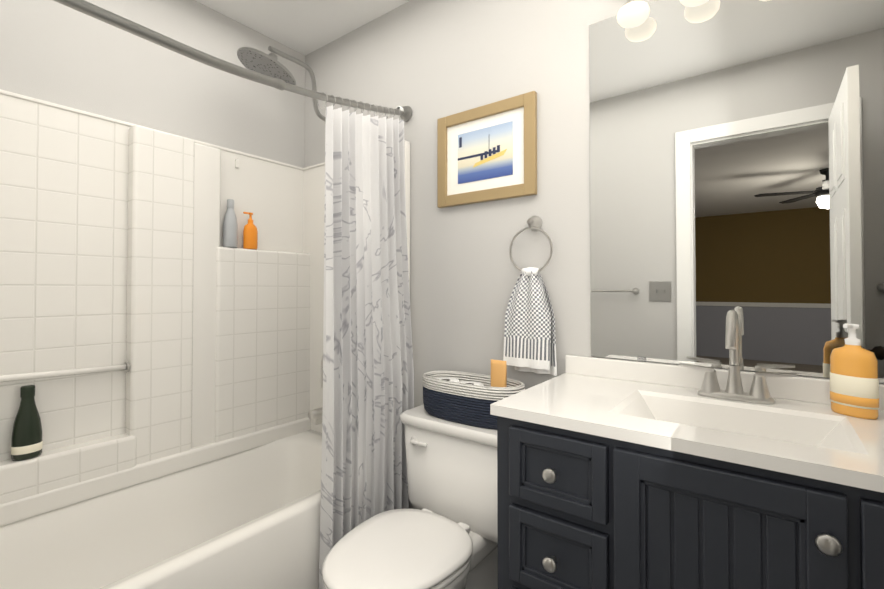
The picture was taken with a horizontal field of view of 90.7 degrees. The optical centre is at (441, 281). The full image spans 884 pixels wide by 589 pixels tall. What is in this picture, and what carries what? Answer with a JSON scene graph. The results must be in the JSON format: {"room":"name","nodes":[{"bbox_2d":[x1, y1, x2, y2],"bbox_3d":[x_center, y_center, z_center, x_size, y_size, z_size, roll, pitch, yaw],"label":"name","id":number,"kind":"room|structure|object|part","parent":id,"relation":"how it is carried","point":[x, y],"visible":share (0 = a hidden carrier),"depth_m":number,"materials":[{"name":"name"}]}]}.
{"room":"bathroom","nodes":[
{"label":"bathroom","id":0,"kind":"room"},
{"bbox_2d":[0,0,304,167],"bbox_3d":[-1.274,-0.016,1.722,0.100,2.440,1.640,-1,-1,37],"label":"wall","id":1,"kind":"structure","parent":0,"point":[52,51],"depth_m":1.79,"materials":[{"name":"grey paint"}]},
{"bbox_2d":[195,0,410,55],"bbox_3d":[-0.103,-1.279,0.928,2.950,0.060,1.740,-1,-1,37],"label":"ceiling","id":2,"kind":"structure","parent":0,"point":[305,27],"depth_m":2.03,"materials":[{"name":"white paint"}]},
{"bbox_2d":[305,0,883,407],"bbox_3d":[0.388,-0.019,1.564,2.950,2.440,0.100,-1,-1,37],"label":"wall","id":3,"kind":"structure","parent":0,"point":[429,62],"depth_m":1.69,"materials":[{"name":"grey paint"}]},
{"bbox_2d":[53,0,413,588],"bbox_3d":[-0.575,0.185,1.259,0.166,1.932,1.534,-1,-1,37],"label":"shower curtain","id":4,"kind":"object","parent":3,"relation":"attached to","point":[368,384],"visible":0.96,"depth_m":1.58,"materials":[{"name":"fabric"},{"name":"nickel"}]},
{"bbox_2d":[237,46,325,121],"bbox_3d":[-0.677,-0.890,1.974,0.248,0.259,0.487,-1,-1,37],"label":"shower head","id":5,"kind":"object","parent":3,"relation":"attached to","point":[258,61],"visible":0.73,"depth_m":1.86},
{"bbox_2d":[437,91,536,207],"bbox_3d":[0.159,-0.487,1.665,0.430,0.364,0.022,-1,-1,37],"label":"picture frame","id":6,"kind":"object","parent":3,"relation":"attached to","point":[487,153],"visible":0.98,"depth_m":1.65,"materials":[{"name":"wood"},{"name":"paper"},{"name":"ink"}]},
{"bbox_2d":[458,121,512,183],"bbox_3d":[0.160,-0.487,1.663,0.243,0.196,0.003,-1,-1,37],"label":"print","id":7,"kind":"object","parent":6,"relation":"attached to","point":[485,151],"depth_m":1.66,"materials":[{"name":"multicoloured paper"}]},
{"bbox_2d":[503,216,556,375],"bbox_3d":[0.307,0.041,1.523,0.194,0.549,0.058,-1,-1,37],"label":"towel ring","id":8,"kind":"object","parent":3,"relation":"attached to","point":[529,341],"visible":0.98,"depth_m":1.50,"materials":[{"name":"white fabric"}]},
{"bbox_2d":[503,267,556,375],"bbox_3d":[0.303,0.132,1.516,0.194,0.367,0.045,-1,-1,37],"label":"hanging towel","id":9,"kind":"object","parent":8,"relation":"hanging from","point":[529,337],"depth_m":1.50,"materials":[{"name":"white fabric"}]},
{"bbox_2d":[617,0,649,27],"bbox_3d":[0.583,-0.777,1.304,0.087,0.084,0.098,-1,-1,37],"label":"sconce","id":10,"kind":"object","parent":3,"relation":"attached to","point":[632,13],"depth_m":1.28,"materials":[{"name":"white glass"}]},
{"bbox_2d":[680,0,708,6],"bbox_3d":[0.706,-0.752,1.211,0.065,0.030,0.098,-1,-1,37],"label":"sconce","id":11,"kind":"object","parent":3,"relation":"attached to","point":[688,3],"depth_m":1.22,"materials":[{"name":"white glass"}]},
{"bbox_2d":[589,0,883,382],"bbox_3d":[0.968,-0.312,1.064,1.209,1.098,0.009,-1,-1,37],"label":"mirror","id":12,"kind":"object","parent":3,"relation":"attached to","point":[737,156],"visible":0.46,"depth_m":1.18,"materials":[{"name":"clear glass"}]},
{"bbox_3d":[-0.103,1.216,0.888,2.950,0.050,1.740,-1,-1,37],"label":"floor","id":13,"kind":"structure","parent":0,"visible":0},
{"bbox_2d":[0,89,409,588],"bbox_3d":[-0.899,0.292,1.499,0.758,1.817,1.536,-1,-1,37],"label":"bathtub","id":14,"kind":"object","parent":13,"relation":"on","point":[161,348],"visible":0.81,"depth_m":1.65,"materials":[{"name":"white plastic"}]},
{"bbox_2d":[11,385,42,460],"bbox_3d":[-1.350,0.455,1.423,0.060,0.232,0.076,-1,-1,37],"label":"bottle","id":15,"kind":"object","parent":14,"relation":"on","point":[26,441],"visible":0.9,"depth_m":1.41,"materials":[{"name":"green"}]},
{"bbox_2d":[223,199,237,247],"bbox_3d":[-0.951,-0.261,1.963,0.060,0.216,0.060,-1,-1,37],"label":"shampoo bottle","id":16,"kind":"object","parent":14,"relation":"on","point":[230,231],"visible":0.98,"depth_m":1.94,"materials":[{"name":"grey plastic"}]},
{"bbox_2d":[243,212,257,249],"bbox_3d":[-0.893,-0.238,2.037,0.046,0.171,0.067,-1,-1,37],"label":"pump bottle","id":17,"kind":"object","parent":14,"relation":"on","point":[250,236],"visible":0.98,"depth_m":2.02,"materials":[{"name":"orange plastic"}]},
{"bbox_2d":[322,405,497,588],"bbox_3d":[-0.057,0.841,1.364,0.492,0.714,0.691,-1,-1,37],"label":"toilet","id":18,"kind":"object","parent":13,"relation":"on","point":[442,533],"visible":0.85,"depth_m":1.40,"materials":[{"name":"white ceramic"}]},
{"bbox_3d":[-0.125,0.786,1.275,0.376,0.048,0.467,-1,-1,37],"label":"seat","id":19,"kind":"part","parent":18,"relation":"part of","materials":[{"name":"white"}]},
{"bbox_2d":[422,359,524,429],"bbox_3d":[0.121,0.378,1.548,0.447,0.216,0.178,-1,-1,37],"label":"basket","id":20,"kind":"object","parent":18,"relation":"on","point":[466,398],"visible":0.9,"depth_m":1.49,"materials":[{"name":"fabric"}]},
{"bbox_2d":[490,310,883,588],"bbox_3d":[0.777,0.628,0.861,1.293,1.124,0.540,-1,-1,37],"label":"bathroom vanity","id":21,"kind":"object","parent":13,"relation":"on","point":[618,474],"visible":1,"depth_m":0.88,"materials":[{"name":"painted wood"},{"name":"cultured marble"},{"name":"brushed nickel"}]},
{"bbox_2d":[678,310,797,403],"bbox_3d":[0.719,0.184,1.079,0.254,0.229,0.159,-1,-1,37],"label":"faucet","id":22,"kind":"object","parent":21,"relation":"on","point":[710,392],"depth_m":1.11,"materials":[{"name":"silver metal"}]},
{"bbox_2d":[830,324,878,419],"bbox_3d":[0.919,0.195,0.976,0.054,0.202,0.087,0,-1,-18],"label":"soap bottle","id":23,"kind":"object","parent":21,"relation":"on","point":[854,385],"visible":1,"depth_m":0.96,"materials":[{"name":"orange plastic"}]}
]}

